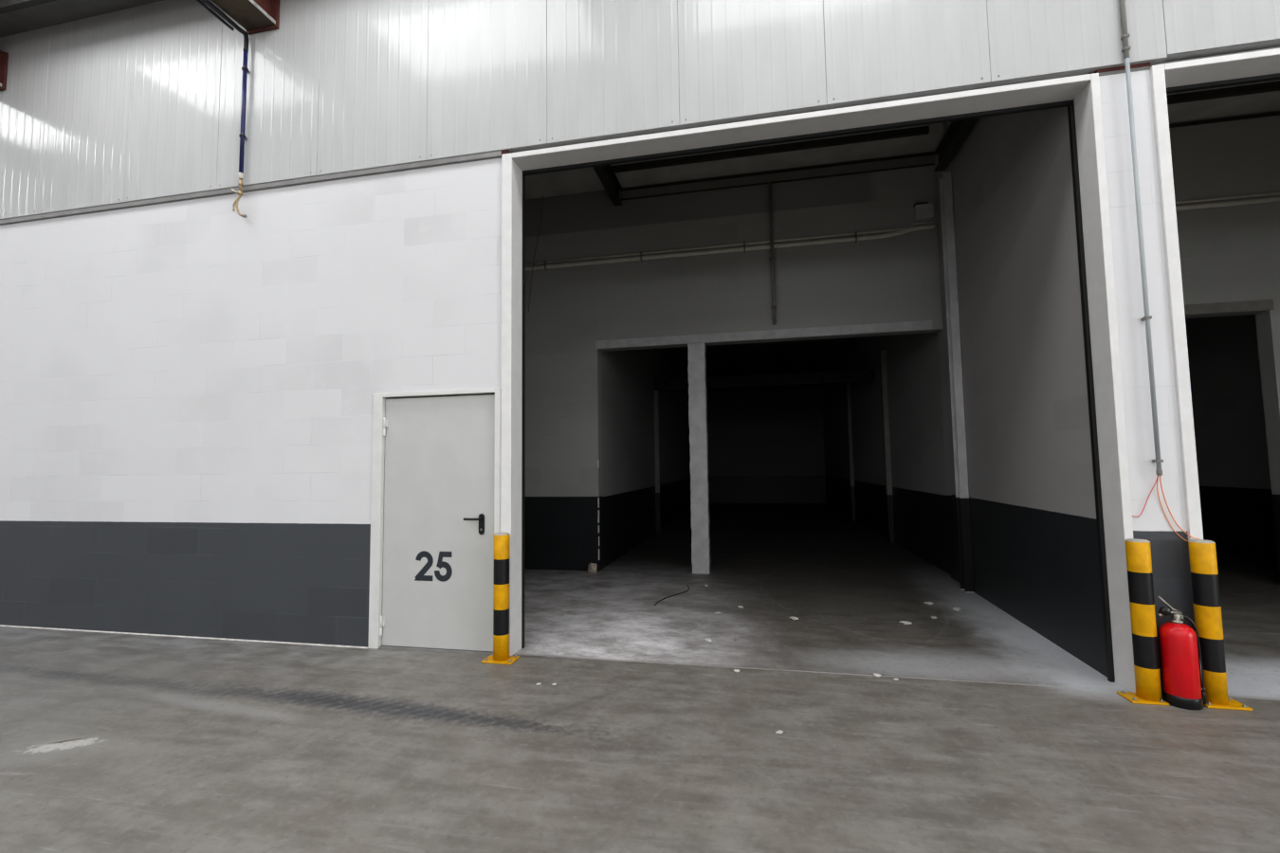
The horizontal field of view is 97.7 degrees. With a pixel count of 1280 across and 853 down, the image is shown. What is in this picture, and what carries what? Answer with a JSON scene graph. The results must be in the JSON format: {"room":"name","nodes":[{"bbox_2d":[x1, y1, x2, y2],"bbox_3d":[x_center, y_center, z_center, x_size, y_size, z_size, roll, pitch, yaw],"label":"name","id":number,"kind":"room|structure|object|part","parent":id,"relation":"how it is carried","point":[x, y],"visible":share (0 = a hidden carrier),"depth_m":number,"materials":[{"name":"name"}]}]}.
{"room":"warehouse interior","nodes":[
{"label":"warehouse interior","id":0,"kind":"room"},
{"bbox_2d":[0,0,163,37],"bbox_3d":[-2.665,-5.027,-2.788,28.000,0.100,16.150,-2,-4,12],"label":"ceiling","id":1,"kind":"structure","parent":0,"point":[60,11],"depth_m":5.85,"materials":[{"name":"metal"}]},
{"bbox_2d":[0,0,57,14],"bbox_3d":[-1.131,-4.385,4.481,28.000,0.204,0.060,-2,-4,12],"label":"trim","id":2,"kind":"structure","parent":1,"relation":"attached to","point":[6,6],"depth_m":5.50,"materials":[{"name":"metal"}]},
{"bbox_2d":[0,503,1279,852],"bbox_3d":[-0.639,2.055,5.962,28.000,0.200,35.000,-2,-4,12],"label":"floor","id":3,"kind":"structure","parent":0,"point":[990,736],"depth_m":3.25,"materials":[{"name":"concrete"}]},
{"bbox_2d":[481,532,519,664],"bbox_3d":[-1.108,1.355,4.471,0.250,0.998,0.160,-2,-4,12],"label":"bollard","id":4,"kind":"object","parent":3,"relation":"on","point":[501,577],"visible":1,"depth_m":4.42,"materials":[{"name":"metal"}]},
{"bbox_3d":[-1.101,1.847,4.437,0.250,0.012,0.160,-2,-4,12],"label":"plate","id":5,"kind":"part","parent":4,"relation":"part of","materials":[{"name":"yellow metal"}]},
{"bbox_3d":[-1.108,1.353,4.471,0.122,0.981,0.122,-2,-4,12],"label":"post","id":6,"kind":"part","parent":4,"relation":"part of","materials":[{"name":"yellow metal"}]},
{"bbox_2d":[587,563,597,572],"bbox_3d":[-0.685,2.034,8.069,0.120,0.135,0.116,2,-5,-36],"label":"lump","id":7,"kind":"object","parent":3,"relation":"on","point":[593,567],"visible":1,"depth_m":8.03,"materials":[{"name":"paint"}]},
{"bbox_2d":[654,390,661,532],"bbox_3d":[0.405,0.795,12.863,0.103,3.250,0.140,-2,-4,12],"label":"column","id":8,"kind":"structure","parent":3,"relation":"on","point":[656,393],"depth_m":12.80,"materials":[{"name":"grey concrete"}]},
{"bbox_2d":[654,585,689,605],"bbox_3d":[0.417,1.977,6.576,0.118,0.009,1.106,-3,-4,25],"label":"loose wire","id":9,"kind":"object","parent":3,"relation":"on","point":[687,585],"visible":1,"depth_m":6.55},
{"bbox_2d":[687,343,710,574],"bbox_3d":[0.851,0.440,8.061,0.255,3.275,0.200,-2,-4,12],"label":"column","id":10,"kind":"object","parent":3,"relation":"on","point":[697,352],"visible":1,"depth_m":7.96,"materials":[{"name":"grey concrete"}]},
{"bbox_2d":[500,73,1135,693],"bbox_3d":[1.056,-0.314,4.319,4.484,4.249,0.222,-2,-4,12],"label":"frame","id":11,"kind":"object","parent":3,"relation":"on","point":[1084,89],"visible":0.88,"depth_m":4.16,"materials":[{"name":"white paint"}]},
{"bbox_2d":[521,100,1115,682],"bbox_3d":[1.103,-0.266,4.438,4.340,4.170,0.035,-2,-4,12],"label":"seal","id":12,"kind":"object","parent":11,"relation":"attached to","point":[1068,103],"visible":1,"depth_m":4.15,"materials":[{"name":"black rubber"}]},
{"bbox_2d":[845,383,855,520],"bbox_3d":[5.665,0.650,15.042,0.089,3.700,0.140,-2,-4,12],"label":"column","id":13,"kind":"structure","parent":3,"relation":"on","point":[848,385],"depth_m":14.99,"materials":[{"name":"grey metal"}]},
{"bbox_2d":[878,350,894,542],"bbox_3d":[4.781,0.368,10.844,0.089,3.700,0.140,-2,-4,12],"label":"column","id":14,"kind":"structure","parent":3,"relation":"on","point":[883,359],"depth_m":10.79,"materials":[{"name":"grey metal"}]},
{"bbox_2d":[899,621,911,624],"bbox_3d":[2.509,1.855,5.290,0.082,0.019,0.117,2,-5,-30],"label":"crumb","id":15,"kind":"object","parent":3,"relation":"on","point":[902,622],"visible":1,"depth_m":5.27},
{"bbox_2d":[938,171,973,592],"bbox_3d":[3.819,-0.592,6.763,0.098,5.070,0.153,-2,-4,12],"label":"steel column","id":16,"kind":"structure","parent":3,"relation":"on","point":[965,558],"depth_m":6.73,"materials":[{"name":"white metal"}]},
{"bbox_2d":[1116,538,1169,705],"bbox_3d":[3.183,1.231,3.588,0.196,1.005,0.160,-2,-4,12],"label":"bollard","id":17,"kind":"object","parent":3,"relation":"on","point":[1138,552],"visible":1,"depth_m":3.54,"materials":[{"name":"metal"}]},
{"bbox_3d":[3.190,1.726,3.554,0.196,0.012,0.160,-2,-4,12],"label":"plate","id":18,"kind":"part","parent":17,"relation":"part of","materials":[{"name":"yellow metal"}]},
{"bbox_2d":[1157,596,1206,710],"bbox_3d":[3.366,1.396,3.496,0.179,0.658,0.179,1,-5,-29],"label":"fire extinguisher","id":19,"kind":"object","parent":3,"relation":"on","point":[1179,645],"visible":1,"depth_m":3.44,"materials":[{"name":"red metal"}]},
{"bbox_3d":[3.304,1.162,3.523,0.052,0.052,0.035,-2,-4,12],"label":"black valve knob","id":20,"kind":"part","parent":19,"relation":"part of","materials":[{"name":"plastic"}]},
{"bbox_3d":[3.332,1.125,3.521,0.123,0.112,0.020,-2,-4,12],"label":"squeeze lever","id":21,"kind":"part","parent":19,"relation":"part of","materials":[{"name":"silver metal"}]},
{"bbox_3d":[3.330,1.179,3.518,0.128,0.043,0.020,-2,-4,12],"label":"carry handle","id":22,"kind":"part","parent":19,"relation":"part of","materials":[{"name":"silver metal"}]},
{"bbox_2d":[1150,46,1279,616],"bbox_3d":[5.747,-0.446,3.341,4.472,4.249,0.222,-2,-4,12],"label":"frame","id":23,"kind":"object","parent":3,"relation":"on","point":[1266,61],"visible":0.41,"depth_m":3.74,"materials":[{"name":"white paint"}]},
{"bbox_2d":[1188,539,1253,711],"bbox_3d":[3.587,1.220,3.504,0.230,1.005,0.160,-2,-4,12],"label":"bollard","id":24,"kind":"object","parent":3,"relation":"on","point":[1202,553],"visible":0.87,"depth_m":3.47,"materials":[{"name":"metal"}]},
{"bbox_3d":[3.563,1.218,3.509,0.122,0.988,0.122,-2,-4,12],"label":"post","id":25,"kind":"part","parent":24,"relation":"part of","materials":[{"name":"yellow metal"}]},
{"bbox_3d":[3.594,1.715,3.470,0.230,0.012,0.160,-2,-4,12],"label":"plate","id":26,"kind":"part","parent":24,"relation":"part of","materials":[{"name":"yellow metal"}]},
{"bbox_2d":[1166,73,1279,93],"bbox_3d":[5.775,-0.398,3.463,4.330,4.170,0.035,-2,-4,12],"label":"seal","id":27,"kind":"object","parent":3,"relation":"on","point":[1273,77],"depth_m":3.94,"materials":[{"name":"black rubber"}]},
{"bbox_2d":[0,0,1279,647],"bbox_3d":[-0.976,-1.295,4.806,28.000,6.330,0.236,-2,-4,12],"label":"wall","id":28,"kind":"structure","parent":0,"point":[188,388],"depth_m":5.16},
{"bbox_2d":[0,49,8,91],"bbox_3d":[-8.719,-4.389,-1.602,0.376,0.422,15.862,-2,-4,12],"label":"roof beam","id":29,"kind":"structure","parent":28,"relation":"attached to","point":[3,55],"depth_m":6.09,"materials":[{"name":"brown metal"}]},
{"bbox_2d":[0,624,367,648],"bbox_3d":[-8.487,2.065,6.067,12.598,0.008,0.016,-2,-4,12],"label":"baseboard","id":30,"kind":"structure","parent":28,"relation":"attached to","point":[0,625],"depth_m":5.16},
{"bbox_2d":[195,0,250,218],"bbox_3d":[-5.223,-3.359,-1.431,0.170,1.892,13.968,-2,-4,12],"label":"pipe","id":31,"kind":"object","parent":28,"relation":"attached to","point":[246,71],"visible":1,"depth_m":5.32,"materials":[{"name":"plastic"}]},
{"bbox_2d":[231,178,247,218],"bbox_3d":[-3.787,-2.157,5.293,0.170,0.395,0.044,-2,-4,12],"label":"loose wire","id":32,"kind":"object","parent":31,"relation":"on","point":[235,204],"depth_m":5.29,"materials":[{"name":"plastic"}]},
{"bbox_2d":[211,0,279,35],"bbox_3d":[-5.275,-4.519,-2.318,0.356,0.357,15.862,-2,-4,12],"label":"roof beam","id":33,"kind":"structure","parent":28,"relation":"attached to","point":[255,16],"depth_m":5.28,"materials":[{"name":"brown metal"}]},
{"bbox_3d":[-3.647,-3.999,5.415,0.356,0.357,0.023,-2,-4,12],"label":"plate","id":34,"kind":"part","parent":33,"relation":"part of","materials":[{"name":"red metal"}]},
{"bbox_2d":[0,149,501,225],"bbox_3d":[-7.940,-2.159,6.283,13.815,0.047,0.127,-2,-4,12],"label":"trim","id":35,"kind":"structure","parent":28,"relation":"on","point":[495,154],"depth_m":5.30,"materials":[{"name":"grey metal"}]},
{"bbox_2d":[367,387,500,655],"bbox_3d":[-1.734,0.789,4.776,1.212,2.190,0.173,-2,-4,12],"label":"door","id":36,"kind":"structure","parent":28,"relation":"in","point":[435,503],"depth_m":4.77,"materials":[{"name":"paint"}]},
{"bbox_3d":[-1.386,0.768,4.638,0.155,0.022,0.057,0,-4,-10],"label":"lever","id":37,"kind":"part","parent":36,"relation":"part of","materials":[{"name":"black plastic"}]},
{"bbox_3d":[-1.323,0.816,4.676,0.048,0.172,0.014,-2,-4,12],"label":"handle plate","id":38,"kind":"part","parent":36,"relation":"part of","materials":[{"name":"black plastic"}]},
{"bbox_2d":[501,62,1150,154],"bbox_3d":[1.169,-2.417,4.387,4.810,0.047,0.120,-2,-4,12],"label":"trim","id":39,"kind":"structure","parent":28,"relation":"attached to","point":[1146,65],"depth_m":3.89,"materials":[{"name":"metal"}]},
{"bbox_2d":[601,348,691,568],"bbox_3d":[0.765,0.394,15.430,0.216,4.400,14.150,-2,-4,12],"label":"wall","id":40,"kind":"structure","parent":0,"point":[629,513],"depth_m":11.06,"materials":[{"name":"white paint"}]},
{"bbox_2d":[653,369,875,391],"bbox_3d":[2.686,-1.019,12.535,4.802,0.240,0.200,-2,-4,12],"label":"cross beam","id":41,"kind":"structure","parent":40,"relation":"attached to","point":[850,376],"depth_m":12.38,"materials":[{"name":"metal"}]},
{"bbox_2d":[659,336,865,392],"bbox_3d":[5.528,-1.979,14.690,9.970,0.100,14.350,-2,-4,12],"label":"ceiling","id":42,"kind":"structure","parent":0,"point":[813,356],"depth_m":15.28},
{"bbox_2d":[706,388,826,503],"bbox_3d":[7.012,0.729,21.441,9.970,4.400,0.200,-2,-4,12],"label":"wall","id":43,"kind":"structure","parent":0,"point":[765,447],"depth_m":21.77,"materials":[{"name":"paint"}]},
{"bbox_2d":[822,332,950,574],"bbox_3d":[5.670,0.255,14.407,0.200,4.400,14.150,-2,-4,12],"label":"wall","id":44,"kind":"structure","parent":0,"point":[913,374],"depth_m":10.16,"materials":[{"name":"white paint"}]},
{"bbox_2d":[521,110,1279,580],"bbox_3d":[2.302,-0.821,7.840,13.550,5.720,0.200,-2,-4,12],"label":"wall","id":45,"kind":"structure","parent":0,"point":[1228,254],"depth_m":7.99,"materials":[{"name":"white paint"}]},
{"bbox_2d":[597,459,599,560],"bbox_3d":[-0.609,1.220,8.216,0.018,1.460,0.014,-2,-4,12],"label":"trim","id":46,"kind":"structure","parent":45,"relation":"attached to","point":[597,460],"depth_m":8.20,"materials":[{"name":"white paint"}]},
{"bbox_2d":[525,220,935,271],"bbox_3d":[-0.099,-2.546,8.316,8.251,0.188,0.082,-2,-4,12],"label":"pipe","id":47,"kind":"object","parent":45,"relation":"attached to","point":[898,231],"visible":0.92,"depth_m":7.99,"materials":[{"name":"grey metal"}]},
{"bbox_2d":[595,320,932,348],"bbox_3d":[1.608,-1.287,7.908,4.650,0.122,0.013,-2,-4,12],"label":"trim","id":48,"kind":"structure","parent":45,"relation":"attached to","point":[923,324],"depth_m":7.86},
{"bbox_2d":[768,181,776,324],"bbox_3d":[1.861,-2.437,7.878,0.060,2.040,0.117,-2,-4,12],"label":"conduit","id":49,"kind":"object","parent":45,"relation":"attached to","point":[770,203],"visible":1,"depth_m":7.83,"materials":[{"name":"grey metal"}]},
{"bbox_2d":[913,201,933,220],"bbox_3d":[3.811,-2.892,7.513,0.230,0.205,0.089,-2,-4,12],"label":"junction box","id":50,"kind":"object","parent":45,"relation":"attached to","point":[924,210],"visible":1,"depth_m":7.48,"materials":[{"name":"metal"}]},
{"bbox_3d":[3.775,-2.986,7.527,0.160,0.015,0.089,-2,-4,12],"label":"box lid","id":51,"kind":"part","parent":50,"relation":"part of","materials":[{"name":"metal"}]},
{"bbox_2d":[620,110,1279,201],"bbox_3d":[4.165,-3.628,7.521,9.120,0.175,0.024,-2,-4,12],"label":"ceiling beam","id":52,"kind":"structure","parent":45,"relation":"attached to","point":[923,159],"depth_m":7.91,"materials":[{"name":"metal"}]},
{"bbox_2d":[1175,192,1279,211],"bbox_3d":[6.461,-2.719,6.942,4.440,0.126,0.066,-2,-4,12],"label":"pipe","id":53,"kind":"object","parent":45,"relation":"attached to","point":[1269,199],"visible":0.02,"depth_m":6.79,"materials":[{"name":"grey metal"}]},
{"bbox_2d":[1184,299,1273,314],"bbox_3d":[6.242,-1.418,6.941,2.660,0.122,0.013,-2,-4,12],"label":"trim","id":54,"kind":"structure","parent":45,"relation":"attached to","point":[1264,304],"depth_m":6.75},
{"bbox_2d":[525,79,1279,199],"bbox_3d":[1.908,-3.837,6.359,13.550,0.100,3.650,-2,-4,12],"label":"ceiling","id":55,"kind":"structure","parent":0,"point":[585,179],"depth_m":7.69,"materials":[{"name":"grey metal"}]},
{"bbox_2d":[528,195,543,310],"bbox_3d":[-1.596,-2.661,8.580,0.250,1.801,0.012,-2,-4,12],"label":"hanging wire","id":56,"kind":"object","parent":55,"relation":"hanging from","point":[542,195],"visible":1,"depth_m":8.58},
{"bbox_2d":[592,164,621,206],"bbox_3d":[-0.671,-3.578,6.818,0.120,0.278,3.340,-2,-4,12],"label":"rafter","id":57,"kind":"object","parent":55,"relation":"attached to","point":[608,178],"visible":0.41,"depth_m":7.95,"materials":[{"name":"metal"}]},
{"bbox_2d":[612,125,929,173],"bbox_3d":[1.617,-3.666,7.439,4.090,0.078,0.060,-2,-4,12],"label":"purlin","id":58,"kind":"object","parent":55,"relation":"attached to","point":[923,130],"visible":1,"depth_m":7.38,"materials":[{"name":"metal"}]},
{"bbox_2d":[933,118,978,171],"bbox_3d":[3.404,-3.539,5.600,0.120,0.638,2.640,-2,-4,12],"label":"rafter","id":59,"kind":"object","parent":55,"relation":"attached to","point":[958,131],"visible":0.36,"depth_m":6.41,"materials":[{"name":"metal"}]},
{"bbox_2d":[1166,81,1279,104],"bbox_3d":[6.348,-3.800,6.452,4.400,0.078,0.060,-2,-4,12],"label":"purlin","id":60,"kind":"object","parent":55,"relation":"attached to","point":[1272,86],"visible":0.48,"depth_m":6.37,"materials":[{"name":"metal"}]},
{"bbox_2d":[528,73,1279,170],"bbox_3d":[1.552,-3.154,4.560,13.550,1.505,0.080,-2,-4,12],"label":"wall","id":61,"kind":"structure","parent":0,"point":[1277,73],"depth_m":4.48,"materials":[{"name":"white metal"}]},
{"bbox_2d":[933,99,1115,679],"bbox_3d":[3.742,-0.991,5.698,0.348,5.720,3.414,-2,-4,12],"label":"wall","id":62,"kind":"structure","parent":0,"point":[1034,539],"depth_m":5.02,"materials":[{"name":"white paint"}]},
{"bbox_2d":[1098,69,1194,695],"bbox_3d":[3.407,-0.355,3.838,0.320,4.200,0.200,-2,-4,12],"label":"wall pillar","id":63,"kind":"structure","parent":0,"point":[1171,571],"depth_m":3.75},
{"bbox_2d":[1119,0,1163,475],"bbox_3d":[3.355,-2.116,3.832,0.038,4.885,0.063,-2,-4,12],"label":"cable conduit","id":64,"kind":"object","parent":63,"relation":"attached to","point":[1124,37],"visible":1,"depth_m":3.75,"materials":[{"name":"grey metal"}]},
{"bbox_2d":[1132,475,1158,517],"bbox_3d":[3.301,0.452,3.684,0.194,0.290,0.027,-2,-4,21],"label":"loose wire","id":65,"kind":"object","parent":64,"relation":"attached to","point":[1158,476],"visible":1,"depth_m":3.68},
{"bbox_2d":[1156,477,1187,541],"bbox_3d":[3.469,0.529,3.647,0.168,0.443,0.037,-1,-4,5],"label":"cable","id":66,"kind":"object","parent":64,"relation":"attached to","point":[1158,478],"visible":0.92,"depth_m":3.66,"materials":[{"name":"plastic"}]},
{"bbox_2d":[1159,475,1199,539],"bbox_3d":[3.485,0.513,3.629,0.191,0.424,0.042,-2,-4,12],"label":"cable","id":67,"kind":"object","parent":64,"relation":"attached to","point":[1160,476],"visible":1,"depth_m":3.65,"materials":[{"name":"plastic"}]},
{"bbox_2d":[1185,314,1278,564],"bbox_3d":[10.318,0.123,13.438,0.200,4.400,14.150,-2,-4,12],"label":"wall","id":68,"kind":"structure","parent":0,"point":[1236,507],"depth_m":8.74,"materials":[{"name":"paint"}]}
]}

